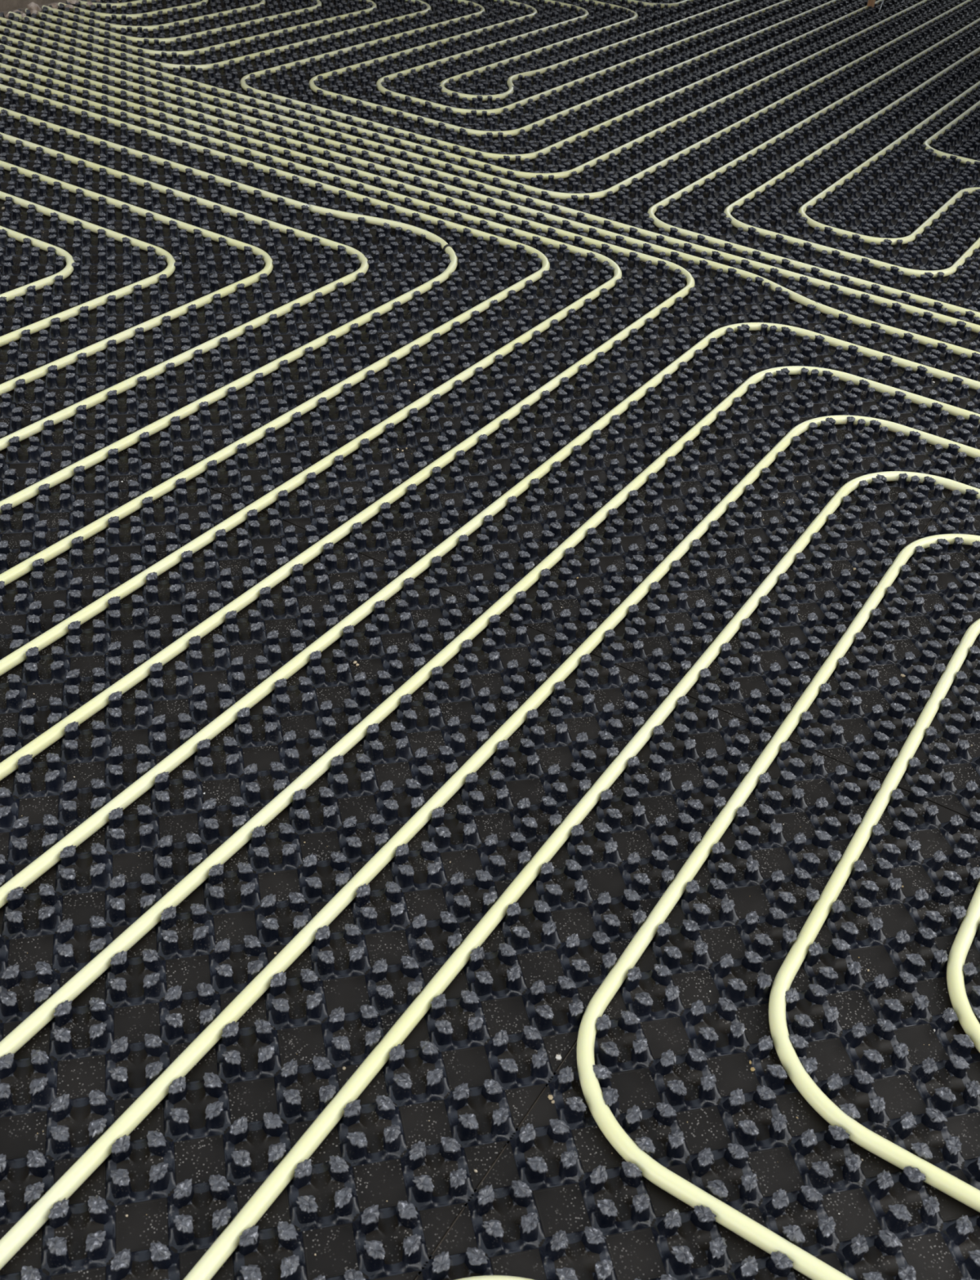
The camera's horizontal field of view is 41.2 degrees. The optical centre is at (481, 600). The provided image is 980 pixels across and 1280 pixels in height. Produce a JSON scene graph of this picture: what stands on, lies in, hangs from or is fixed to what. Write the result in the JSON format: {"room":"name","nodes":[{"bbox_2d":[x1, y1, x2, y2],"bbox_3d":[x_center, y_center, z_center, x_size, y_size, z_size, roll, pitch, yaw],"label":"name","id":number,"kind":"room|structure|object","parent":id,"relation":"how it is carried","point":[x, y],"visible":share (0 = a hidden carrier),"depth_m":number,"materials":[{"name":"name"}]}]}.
{"room":"building under construction","nodes":[
{"label":"building under construction","id":0,"kind":"room"},
{"bbox_2d":[0,0,63,11],"bbox_3d":[-1.230,-3.280,3.960,0.185,2.600,6.524,23,39,23],"label":"wall","id":1,"kind":"structure","parent":0,"point":[5,5],"depth_m":4.31,"materials":[{"name":"grey concrete"}]},
{"bbox_2d":[0,0,979,1279],"bbox_3d":[0.981,-1.288,3.841,5.563,0.117,11.147,24,39,23],"label":"floor","id":2,"kind":"structure","parent":0,"point":[6,12],"depth_m":1.23,"materials":[{"name":"concrete"}]},
{"bbox_2d":[0,67,98,124],"bbox_3d":[-1.746,-1.226,3.256,0.856,0.025,1.346,24,39,23],"label":"mat","id":3,"kind":"object","parent":2,"relation":"on","point":[9,100],"visible":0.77,"depth_m":3.51,"materials":[{"name":"black plastic"}]},
{"bbox_2d":[0,393,248,659],"bbox_3d":[-1.033,0.008,1.651,0.853,0.025,1.342,24,39,23],"label":"mat","id":4,"kind":"object","parent":2,"relation":"on","point":[31,605],"visible":0.93,"depth_m":1.90,"materials":[{"name":"black plastic"}]},
{"bbox_2d":[0,94,338,302],"bbox_3d":[-1.041,-0.916,2.926,0.863,0.025,1.342,24,39,23],"label":"mat","id":5,"kind":"object","parent":2,"relation":"on","point":[21,264],"visible":0.83,"depth_m":3.03,"materials":[{"name":"black plastic"}]},
{"bbox_2d":[0,226,75,302],"bbox_3d":[-1.020,-0.694,2.621,0.381,0.016,0.847,-7,38,-17],"label":"pipe","id":6,"kind":"object","parent":5,"relation":"on","point":[68,270],"visible":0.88,"depth_m":2.59,"materials":[{"name":"beige plastic"}]},
{"bbox_2d":[0,191,175,346],"bbox_3d":[-1.197,-0.688,2.587,0.969,0.016,0.794,24,39,23],"label":"pipe","id":7,"kind":"object","parent":5,"relation":"on","point":[15,335],"visible":0.86,"depth_m":2.59,"materials":[{"name":"beige plastic"}]},
{"bbox_2d":[0,160,273,395],"bbox_3d":[-1.203,-0.702,2.607,1.286,0.016,1.044,24,39,23],"label":"pipe","id":8,"kind":"object","parent":5,"relation":"on","point":[30,376],"visible":0.85,"depth_m":2.58,"materials":[{"name":"beige plastic"}]},
{"bbox_2d":[0,0,379,100],"bbox_3d":[-1.041,-1.847,4.209,0.867,0.025,1.384,24,39,23],"label":"mat","id":9,"kind":"object","parent":2,"relation":"on","point":[272,7],"visible":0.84,"depth_m":4.16,"materials":[{"name":"black plastic"}]},
{"bbox_2d":[12,9,22,14],"bbox_3d":[-1.499,-1.894,4.214,0.035,0.028,0.038,31,43,30],"label":"chunk","id":10,"kind":"object","parent":9,"relation":"on","point":[15,11],"visible":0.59,"depth_m":4.20,"materials":[{"name":"grey stone"}]},
{"bbox_2d":[26,2,40,11],"bbox_3d":[-1.453,-1.924,4.230,0.041,0.032,0.046,-16,41,-27],"label":"chunk","id":11,"kind":"object","parent":9,"relation":"on","point":[32,6],"visible":0.91,"depth_m":4.22,"materials":[{"name":"beige stone"}]},
{"bbox_2d":[30,8,38,15],"bbox_3d":[-1.441,-1.892,4.200,0.026,0.021,0.020,11,36,7],"label":"chunk","id":12,"kind":"object","parent":9,"relation":"on","point":[34,11],"visible":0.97,"depth_m":4.19,"materials":[{"name":"grey stone"}]},
{"bbox_2d":[51,3,57,8],"bbox_3d":[-1.400,-1.944,4.276,0.020,0.025,0.022,12,36,8],"label":"chunk","id":13,"kind":"object","parent":9,"relation":"on","point":[54,6],"visible":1,"depth_m":4.27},
{"bbox_2d":[64,4,73,9],"bbox_3d":[-1.361,-1.956,4.298,0.028,0.015,0.022,-9,38,-20],"label":"chunk","id":14,"kind":"object","parent":9,"relation":"on","point":[70,6],"visible":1,"depth_m":4.29,"materials":[{"name":"grey stone"}]},
{"bbox_2d":[66,0,79,4],"bbox_3d":[-1.367,-2.001,4.354,0.039,0.024,0.030,4,36,-2],"label":"chunk","id":15,"kind":"object","parent":9,"relation":"on","point":[72,2],"visible":1,"depth_m":4.34,"materials":[{"name":"beige stone"}]},
{"bbox_2d":[86,1,93,5],"bbox_3d":[-1.310,-1.994,4.356,0.020,0.013,0.028,-6,37,-16],"label":"chunk","id":16,"kind":"object","parent":9,"relation":"on","point":[89,3],"visible":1,"depth_m":4.35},
{"bbox_2d":[78,0,156,8],"bbox_3d":[-1.220,-2.076,4.498,0.151,0.016,0.373,24,39,23],"label":"pipe","id":17,"kind":"object","parent":9,"relation":"on","point":[134,3],"visible":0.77,"depth_m":4.40,"materials":[{"name":"beige plastic"}]},
{"bbox_2d":[57,0,208,19],"bbox_3d":[-1.162,-2.049,4.470,0.292,0.016,0.519,24,39,23],"label":"pipe","id":18,"kind":"object","parent":9,"relation":"on","point":[134,16],"visible":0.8,"depth_m":4.31,"materials":[{"name":"beige plastic"}]},
{"bbox_2d":[41,0,265,31],"bbox_3d":[-1.083,-2.039,4.468,0.434,0.016,0.736,24,39,23],"label":"pipe","id":19,"kind":"object","parent":9,"relation":"on","point":[117,27],"visible":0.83,"depth_m":4.24,"materials":[{"name":"beige plastic"}]},
{"bbox_2d":[25,0,321,44],"bbox_3d":[-1.005,-2.030,4.466,0.575,0.016,0.954,24,39,23],"label":"pipe","id":20,"kind":"object","parent":9,"relation":"on","point":[53,18],"visible":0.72,"depth_m":4.17,"materials":[{"name":"beige plastic"}]},
{"bbox_2d":[8,0,377,57],"bbox_3d":[-0.927,-2.021,4.464,0.717,0.016,1.171,24,39,23],"label":"pipe","id":21,"kind":"object","parent":9,"relation":"on","point":[151,52],"visible":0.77,"depth_m":4.10,"materials":[{"name":"beige plastic"}]},
{"bbox_2d":[0,0,431,71],"bbox_3d":[-0.849,-2.013,4.463,0.857,0.016,1.389,24,39,23],"label":"pipe","id":22,"kind":"object","parent":9,"relation":"on","point":[170,66],"visible":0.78,"depth_m":4.03,"materials":[{"name":"beige plastic"}]},
{"bbox_2d":[0,53,979,358],"bbox_3d":[-0.195,-1.051,3.227,3.601,0.016,0.077,25,40,24],"label":"pipe","id":23,"kind":"object","parent":9,"relation":"on","point":[958,350],"visible":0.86,"depth_m":3.08,"materials":[{"name":"beige plastic"}]},
{"bbox_2d":[0,43,979,333],"bbox_3d":[-0.199,-1.109,3.307,3.488,0.016,0.032,24,39,23],"label":"pipe","id":24,"kind":"object","parent":9,"relation":"on","point":[942,318],"visible":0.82,"depth_m":3.14,"materials":[{"name":"beige plastic"}]},
{"bbox_2d":[1,0,978,1255],"bbox_3d":[-0.471,-0.628,2.612,3.943,0.020,3.513,24,39,23],"label":"loose grit","id":25,"kind":"object","parent":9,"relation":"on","point":[558,1057],"visible":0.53,"depth_m":1.35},
{"bbox_2d":[0,169,645,511],"bbox_3d":[-0.335,-0.605,2.594,0.862,0.025,1.352,24,39,23],"label":"mat","id":26,"kind":"object","parent":2,"relation":"on","point":[399,261],"visible":0.93,"depth_m":2.47,"materials":[{"name":"black plastic"}]},
{"bbox_2d":[0,132,368,450],"bbox_3d":[-1.210,-0.717,2.626,1.605,0.017,1.293,24,39,23],"label":"pipe","id":27,"kind":"object","parent":26,"relation":"on","point":[66,413],"visible":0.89,"depth_m":2.54,"materials":[{"name":"beige plastic"}]},
{"bbox_2d":[0,106,457,514],"bbox_3d":[-1.261,-0.744,2.651,2.011,0.024,1.640,24,39,23],"label":"pipe","id":28,"kind":"object","parent":26,"relation":"on","point":[92,460],"visible":0.95,"depth_m":2.50,"materials":[{"name":"beige plastic"}]},
{"bbox_2d":[442,244,453,253],"bbox_3d":[-0.073,-0.764,2.845,0.024,0.027,0.007,-9,38,-20],"label":"rubber band","id":29,"kind":"object","parent":28,"relation":"attached to","point":[447,245],"visible":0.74,"depth_m":2.84,"materials":[{"name":"black rubber"}]},
{"bbox_2d":[0,84,550,586],"bbox_3d":[-1.222,-0.748,2.667,2.241,0.017,1.792,24,39,23],"label":"pipe","id":30,"kind":"object","parent":26,"relation":"on","point":[93,528],"visible":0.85,"depth_m":2.38,"materials":[{"name":"beige plastic"}]},
{"bbox_2d":[0,73,622,675],"bbox_3d":[-1.212,-0.719,2.628,2.452,0.017,2.005,24,39,23],"label":"pipe","id":31,"kind":"object","parent":26,"relation":"on","point":[16,657],"visible":0.93,"depth_m":2.24,"materials":[{"name":"beige plastic"}]},
{"bbox_2d":[99,21,593,173],"bbox_3d":[-0.334,-1.533,3.874,0.863,0.025,1.374,24,39,23],"label":"mat","id":32,"kind":"object","parent":2,"relation":"on","point":[292,83],"visible":0.83,"depth_m":3.83,"materials":[{"name":"black plastic"}]},
{"bbox_2d":[376,0,792,115],"bbox_3d":[0.384,-2.627,5.480,1.703,0.016,4.154,24,39,23],"label":"pipe","id":33,"kind":"object","parent":32,"relation":"on","point":[497,111],"visible":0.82,"depth_m":4.17,"materials":[{"name":"beige plastic"}]},
{"bbox_2d":[439,0,746,101],"bbox_3d":[0.388,-2.674,5.546,1.627,0.016,4.011,24,39,23],"label":"pipe","id":34,"kind":"object","parent":32,"relation":"on","point":[531,73],"visible":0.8,"depth_m":4.32,"materials":[{"name":"beige plastic"}]},
{"bbox_2d":[0,62,694,780],"bbox_3d":[-1.192,-0.699,2.603,2.662,0.017,2.182,24,39,23],"label":"pipe","id":35,"kind":"object","parent":2,"relation":"on","point":[55,733],"visible":0.85,"depth_m":2.09,"materials":[{"name":"beige plastic"}]},
{"bbox_2d":[284,0,478,25],"bbox_3d":[-0.322,-2.482,5.184,0.873,0.025,1.422,24,39,23],"label":"mat","id":36,"kind":"object","parent":2,"relation":"on","point":[385,10],"visible":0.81,"depth_m":4.71,"materials":[{"name":"black plastic"}]},
{"bbox_2d":[0,508,774,1279],"bbox_3d":[-0.325,0.315,1.327,0.862,0.025,1.340,24,39,23],"label":"mat","id":37,"kind":"object","parent":2,"relation":"on","point":[486,1048],"visible":0.95,"depth_m":1.37,"materials":[{"name":"black plastic"}]},
{"bbox_2d":[0,415,979,1269],"bbox_3d":[0.306,0.212,1.555,0.551,0.017,2.070,24,39,23],"label":"pipe","id":38,"kind":"object","parent":37,"relation":"on","point":[70,1181],"visible":0.94,"depth_m":1.36,"materials":[{"name":"beige plastic"}]},
{"bbox_2d":[0,365,979,1057],"bbox_3d":[0.298,0.123,1.676,0.657,0.017,2.104,24,39,23],"label":"pipe","id":39,"kind":"object","parent":37,"relation":"on","point":[43,1015],"visible":0.88,"depth_m":1.54,"materials":[{"name":"beige plastic"}]},
{"bbox_2d":[0,322,979,907],"bbox_3d":[0.289,0.034,1.797,0.763,0.017,2.139,24,39,23],"label":"pipe","id":40,"kind":"object","parent":37,"relation":"on","point":[90,826],"visible":0.94,"depth_m":1.74,"materials":[{"name":"beige plastic"}]},
{"bbox_2d":[0,0,931,180],"bbox_3d":[0.476,-2.464,5.269,2.104,0.016,4.507,24,39,23],"label":"pipe","id":41,"kind":"object","parent":2,"relation":"on","point":[580,169],"visible":0.83,"depth_m":3.67,"materials":[{"name":"beige plastic"}]},
{"bbox_2d":[0,0,973,200],"bbox_3d":[0.516,-2.422,5.216,2.244,0.016,4.578,24,39,23],"label":"pipe","id":42,"kind":"object","parent":2,"relation":"on","point":[562,196],"visible":0.82,"depth_m":3.56,"materials":[{"name":"beige plastic"}]},
{"bbox_2d":[240,0,888,161],"bbox_3d":[0.428,-2.509,5.324,1.981,0.016,4.437,24,39,23],"label":"pipe","id":43,"kind":"object","parent":2,"relation":"on","point":[584,134],"visible":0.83,"depth_m":3.83,"materials":[{"name":"beige plastic"}]},
{"bbox_2d":[387,0,755,75],"bbox_3d":[0.388,-2.168,4.851,0.873,0.025,1.421,24,39,23],"label":"mat","id":44,"kind":"object","parent":2,"relation":"on","point":[650,18],"visible":0.9,"depth_m":4.70,"materials":[{"name":"black plastic"}]},
{"bbox_2d":[613,0,693,8],"bbox_3d":[0.739,-3.099,6.181,1.418,0.016,2.345,24,39,23],"label":"pipe","id":45,"kind":"object","parent":44,"relation":"on","point":[676,5],"visible":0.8,"depth_m":5.13,"materials":[{"name":"beige plastic"}]},
{"bbox_2d":[308,0,841,137],"bbox_3d":[0.406,-2.568,5.402,1.842,0.016,4.294,24,39,23],"label":"pipe","id":46,"kind":"object","parent":2,"relation":"on","point":[513,132],"visible":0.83,"depth_m":4.01,"materials":[{"name":"beige plastic"}]},
{"bbox_2d":[182,471,979,1279],"bbox_3d":[0.352,0.268,1.484,0.443,0.017,1.894,24,39,23],"label":"pipe","id":47,"kind":"object","parent":2,"relation":"on","point":[215,1257],"visible":0.94,"depth_m":1.33,"materials":[{"name":"beige plastic"}]},
{"bbox_2d":[346,72,844,262],"bbox_3d":[0.376,-1.224,3.546,0.861,0.025,1.370,24,39,23],"label":"mat","id":48,"kind":"object","parent":2,"relation":"on","point":[631,205],"visible":0.9,"depth_m":3.49,"materials":[{"name":"black plastic"}]},
{"bbox_2d":[262,260,979,733],"bbox_3d":[0.376,-0.297,2.268,0.861,0.025,1.353,24,39,23],"label":"mat","id":49,"kind":"object","parent":2,"relation":"on","point":[682,615],"visible":0.93,"depth_m":2.10,"materials":[{"name":"black plastic"}]},
{"bbox_2d":[416,738,979,1279],"bbox_3d":[0.383,0.622,1.001,0.858,0.025,1.344,24,39,23],"label":"mat","id":50,"kind":"object","parent":2,"relation":"on","point":[557,1203],"visible":0.97,"depth_m":1.23,"materials":[{"name":"black plastic"}]},
{"bbox_2d":[455,1275,533,1279],"bbox_3d":[0.038,0.598,0.986,0.454,0.017,0.176,0,36,-8],"label":"pipe","id":51,"kind":"object","parent":50,"relation":"on","point":[484,1277],"visible":1,"depth_m":1.04,"materials":[{"name":"beige plastic"}]},
{"bbox_2d":[577,533,979,1279],"bbox_3d":[0.612,0.264,1.525,0.567,0.017,1.275,24,39,23],"label":"pipe","id":52,"kind":"object","parent":50,"relation":"on","point":[804,1262],"visible":0.95,"depth_m":1.29,"materials":[{"name":"beige plastic"}]},
{"bbox_2d":[768,618,979,1212],"bbox_3d":[0.656,0.283,1.505,0.390,0.017,0.994,24,39,23],"label":"pipe","id":53,"kind":"object","parent":50,"relation":"on","point":[938,1178],"visible":1,"depth_m":1.32,"materials":[{"name":"beige plastic"}]},
{"bbox_2d":[946,880,979,1053],"bbox_3d":[0.617,0.308,1.465,0.204,0.017,0.689,12,36,8],"label":"pipe","id":54,"kind":"object","parent":50,"relation":"on","point":[962,944],"visible":1,"depth_m":1.34,"materials":[{"name":"beige plastic"}]},
{"bbox_2d":[706,0,784,11],"bbox_3d":[1.127,-2.828,5.863,0.879,0.025,1.477,24,39,23],"label":"mat","id":55,"kind":"object","parent":2,"relation":"on","point":[757,5],"visible":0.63,"depth_m":5.29,"materials":[{"name":"black plastic"}]},
{"bbox_2d":[602,11,967,133],"bbox_3d":[1.098,-1.858,4.521,0.869,0.025,1.412,24,39,23],"label":"mat","id":56,"kind":"object","parent":2,"relation":"on","point":[845,117],"visible":0.89,"depth_m":4.43,"materials":[{"name":"black plastic"}]},
{"bbox_2d":[648,17,979,317],"bbox_3d":[2.016,-1.770,4.524,1.124,0.016,4.577,24,39,23],"label":"pipe","id":57,"kind":"object","parent":2,"relation":"on","point":[828,273],"visible":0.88,"depth_m":3.08,"materials":[{"name":"beige plastic"}]},
{"bbox_2d":[651,133,979,359],"bbox_3d":[1.085,-0.917,3.221,0.866,0.025,1.372,24,39,23],"label":"mat","id":58,"kind":"object","parent":2,"relation":"on","point":[892,197],"visible":0.88,"depth_m":3.13,"materials":[{"name":"black plastic"}]},
{"bbox_2d":[724,47,979,278],"bbox_3d":[2.024,-1.774,4.532,0.842,0.016,4.316,24,39,23],"label":"pipe","id":59,"kind":"object","parent":2,"relation":"on","point":[961,261],"visible":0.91,"depth_m":3.14,"materials":[{"name":"beige plastic"}]},
{"bbox_2d":[764,0,979,55],"bbox_3d":[1.840,-2.518,5.535,0.882,0.025,1.478,24,39,23],"label":"mat","id":60,"kind":"object","parent":2,"relation":"on","point":[969,41],"visible":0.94,"depth_m":5.26,"materials":[{"name":"black plastic"}]},
{"bbox_2d":[867,0,875,7],"bbox_3d":[1.642,-2.717,5.242,0.024,0.620,0.020,-3,37,-12],"label":"wooden post","id":61,"kind":"object","parent":60,"relation":"on","point":[871,2],"visible":1,"depth_m":5.41,"materials":[{"name":"brown wood"}]},
{"bbox_2d":[787,448,979,817],"bbox_3d":[1.083,0.009,1.944,0.851,0.025,1.350,24,39,23],"label":"mat","id":62,"kind":"object","parent":2,"relation":"on","point":[908,637],"visible":0.94,"depth_m":1.74,"materials":[{"name":"black plastic"}]},
{"bbox_2d":[798,80,979,245],"bbox_3d":[1.913,-1.614,4.295,0.654,0.016,3.431,24,39,23],"label":"pipe","id":63,"kind":"object","parent":2,"relation":"on","point":[813,202],"visible":0.89,"depth_m":3.37,"materials":[{"name":"beige plastic"}]},
{"bbox_2d":[852,54,979,164],"bbox_3d":[1.806,-1.552,4.197,0.856,0.025,1.409,24,39,23],"label":"mat","id":64,"kind":"object","parent":2,"relation":"on","point":[963,139],"visible":0.93,"depth_m":4.07,"materials":[{"name":"black plastic"}]},
{"bbox_2d":[923,100,979,164],"bbox_3d":[2.060,-1.726,4.470,0.536,0.016,2.222,24,39,23],"label":"pipe","id":65,"kind":"object","parent":64,"relation":"on","point":[928,142],"visible":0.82,"depth_m":3.87,"materials":[{"name":"beige plastic"}]}
]}

